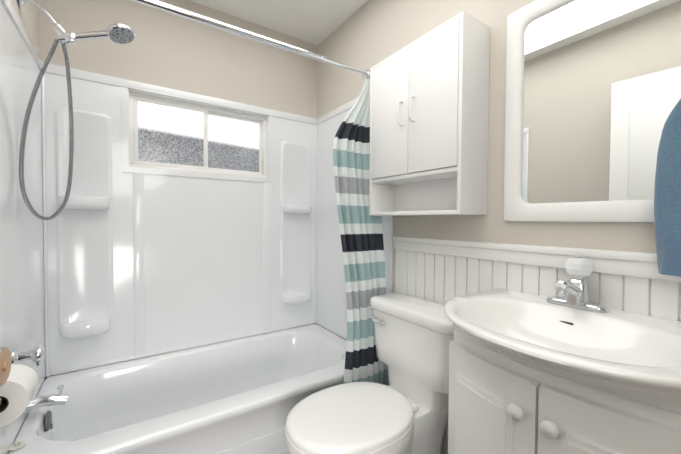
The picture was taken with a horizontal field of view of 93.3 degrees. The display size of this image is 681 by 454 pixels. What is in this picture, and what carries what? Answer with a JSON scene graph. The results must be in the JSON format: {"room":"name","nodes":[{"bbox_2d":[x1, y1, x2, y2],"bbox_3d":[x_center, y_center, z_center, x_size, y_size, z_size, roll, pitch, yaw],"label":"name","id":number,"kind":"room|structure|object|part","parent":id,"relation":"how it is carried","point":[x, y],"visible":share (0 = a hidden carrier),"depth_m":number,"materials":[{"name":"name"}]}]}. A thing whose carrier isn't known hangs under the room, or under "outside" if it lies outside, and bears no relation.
{"room":"bathroom","nodes":[
{"label":"bathroom","id":0,"kind":"room"},
{"bbox_2d":[0,364,37,426],"bbox_3d":[-0.848,0.414,0.797,0.134,0.110,0.158,-1,2,-34],"label":"toilet paper","id":1,"kind":"object","parent":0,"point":[18,388],"visible":0.9,"depth_m":0.77,"materials":[{"name":"white paper"}]},
{"bbox_2d":[7,0,43,453],"bbox_3d":[-0.829,-0.078,0.532,0.120,2.440,2.670,-1,2,-34],"label":"wall","id":2,"kind":"structure","parent":0,"point":[28,14],"depth_m":1.39,"materials":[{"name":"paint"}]},
{"bbox_2d":[11,344,67,413],"bbox_3d":[-1.122,0.573,1.213,0.129,0.295,0.202,-1,2,-34],"label":"tub faucet","id":3,"kind":"object","parent":2,"relation":"attached to","point":[36,355],"visible":0.69,"depth_m":1.23,"materials":[{"name":"silver metal"}]},
{"bbox_2d":[19,0,134,219],"bbox_3d":[-1.040,-0.466,1.278,0.386,0.879,0.120,0,1,-22],"label":"shower","id":4,"kind":"object","parent":2,"relation":"attached to","point":[119,33],"visible":1,"depth_m":1.27,"materials":[{"name":"silver metal"}]},
{"bbox_2d":[131,0,369,76],"bbox_3d":[-0.405,-0.820,1.363,1.516,0.044,0.044,-1,2,-34],"label":"rail","id":5,"kind":"object","parent":2,"relation":"attached to","point":[166,7],"visible":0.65,"depth_m":1.34,"materials":[{"name":"silver metal"}]},
{"bbox_2d":[333,69,386,384],"bbox_3d":[0.101,0.090,1.661,0.295,1.865,0.163,-1,2,-34],"label":"curtain","id":6,"kind":"object","parent":5,"relation":"hanging from","point":[361,231],"visible":0.6,"depth_m":1.63,"materials":[{"name":"multicoloured fabric"}]},
{"bbox_2d":[39,0,316,379],"bbox_3d":[-0.850,-0.112,2.035,1.520,2.440,0.150,-1,2,-34],"label":"wall","id":7,"kind":"structure","parent":0,"point":[168,50],"depth_m":1.89,"materials":[{"name":"paint"}]},
{"bbox_2d":[0,0,392,453],"bbox_3d":[-0.579,-0.025,1.632,1.519,1.514,0.824,-1,2,-34],"label":"shower surround","id":8,"kind":"structure","parent":7,"relation":"attached to","point":[117,259],"depth_m":1.75,"materials":[{"name":"white plastic"}]},
{"bbox_2d":[128,89,268,177],"bbox_3d":[-0.838,-0.538,1.990,0.793,0.421,0.079,-1,2,-34],"label":"window","id":9,"kind":"structure","parent":7,"relation":"in","point":[170,133],"depth_m":1.96,"materials":[{"name":"glass"}]},
{"bbox_3d":[-0.994,-0.537,1.889,0.372,0.371,0.003,-1,2,-34],"label":"glass","id":10,"kind":"part","parent":9,"relation":"part of","materials":[{"name":"clear glass"}]},
{"bbox_3d":[-0.697,-0.540,2.114,0.372,0.371,0.003,-1,2,-34],"label":"glass","id":11,"kind":"part","parent":9,"relation":"part of","materials":[{"name":"clear glass"}]},
{"bbox_2d":[189,0,367,45],"bbox_3d":[-0.140,-1.333,0.961,1.760,0.060,2.670,-1,2,-34],"label":"ceiling","id":12,"kind":"structure","parent":0,"point":[316,22],"depth_m":2.00,"materials":[{"name":"paint"}]},
{"bbox_2d":[316,0,656,385],"bbox_3d":[0.533,-0.090,1.446,0.120,2.440,2.670,-1,2,-34],"label":"wall","id":13,"kind":"structure","parent":0,"point":[368,34],"depth_m":1.36,"materials":[{"name":"paint"}]},
{"bbox_2d":[369,11,489,215],"bbox_3d":[0.348,-0.419,1.423,0.203,0.732,0.529,-1,2,-34],"label":"upper cabinet","id":14,"kind":"object","parent":13,"relation":"attached to","point":[429,104],"visible":1,"depth_m":1.29,"materials":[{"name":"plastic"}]},
{"bbox_2d":[393,236,680,453],"bbox_3d":[0.710,0.603,1.050,0.036,1.075,1.544,-1,2,-34],"label":"wainscoting","id":15,"kind":"structure","parent":13,"relation":"attached to","point":[443,271],"depth_m":1.13,"materials":[{"name":"white paint"}]},
{"bbox_2d":[504,0,680,221],"bbox_3d":[0.759,-0.392,0.972,0.024,0.752,0.524,-1,2,-34],"label":"mirror","id":16,"kind":"object","parent":13,"relation":"attached to","point":[593,92],"visible":0.96,"depth_m":0.98,"materials":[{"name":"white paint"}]},
{"bbox_2d":[654,99,680,276],"bbox_3d":[0.888,-0.219,0.703,0.112,0.676,0.278,-1,2,-34],"label":"hanging towel","id":17,"kind":"object","parent":13,"relation":"attached to","point":[667,203],"visible":1,"depth_m":0.78,"materials":[{"name":"blue fabric"}]},
{"bbox_3d":[-0.156,1.166,1.017,1.760,0.060,2.670,-1,2,-34],"label":"floor","id":18,"kind":"structure","parent":0,"visible":0},
{"bbox_2d":[8,324,345,453],"bbox_3d":[-0.598,0.919,1.673,1.517,0.398,0.773,-1,2,-34],"label":"bathtub","id":19,"kind":"object","parent":18,"relation":"on","point":[245,395],"visible":0.81,"depth_m":1.59,"materials":[{"name":"white plastic"}]},
{"bbox_2d":[285,293,453,453],"bbox_3d":[0.130,0.734,1.263,0.715,0.795,0.476,-1,2,-34],"label":"toilet","id":20,"kind":"object","parent":18,"relation":"on","point":[405,411],"visible":0.9,"depth_m":1.24,"materials":[{"name":"white ceramic"}]},
{"bbox_3d":[0.046,0.701,1.206,0.512,0.052,0.380,-1,2,-34],"label":"seat","id":21,"kind":"part","parent":20,"relation":"part of","materials":[{"name":"plastic"}]},
{"bbox_3d":[0.176,0.428,1.460,0.024,0.028,0.089,-1,2,-34],"label":"lever","id":22,"kind":"part","parent":20,"relation":"part of","materials":[{"name":"silver metal"}]},
{"bbox_3d":[0.343,0.361,1.396,0.208,0.052,0.476,-1,2,-34],"label":"lid","id":23,"kind":"part","parent":20,"relation":"part of","materials":[{"name":"white ceramic"}]},
{"bbox_3d":[0.342,0.556,1.401,0.192,0.337,0.456,-1,2,-34],"label":"tank","id":24,"kind":"part","parent":20,"relation":"part of","materials":[{"name":"white ceramic"}]},
{"bbox_2d":[444,256,680,453],"bbox_3d":[0.567,0.617,0.813,0.510,1.054,0.650,-1,2,-34],"label":"bathroom vanity","id":25,"kind":"object","parent":18,"relation":"on","point":[574,370],"visible":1,"depth_m":0.76,"materials":[{"name":"white paint"}]},
{"bbox_3d":[0.407,0.425,0.744,0.035,0.038,0.038,-1,2,-34],"label":"knob","id":26,"kind":"part","parent":25,"relation":"part of","materials":[{"name":"white paint"}]},
{"bbox_3d":[0.447,0.427,0.684,0.035,0.038,0.038,-1,2,-34],"label":"knob","id":27,"kind":"part","parent":25,"relation":"part of","materials":[{"name":"white ceramic"}]},
{"bbox_2d":[444,288,680,412],"bbox_3d":[0.569,0.298,0.805,0.510,0.116,0.650,-1,2,-34],"label":"basin","id":28,"kind":"object","parent":25,"relation":"in","point":[591,359],"depth_m":0.78,"materials":[{"name":"white ceramic"}]},
{"bbox_2d":[546,256,609,312],"bbox_3d":[0.675,0.162,0.939,0.162,0.149,0.158,-1,2,-34],"label":"faucet","id":29,"kind":"object","parent":25,"relation":"on","point":[576,299],"depth_m":0.94,"materials":[{"name":"silver metal"}]}
]}

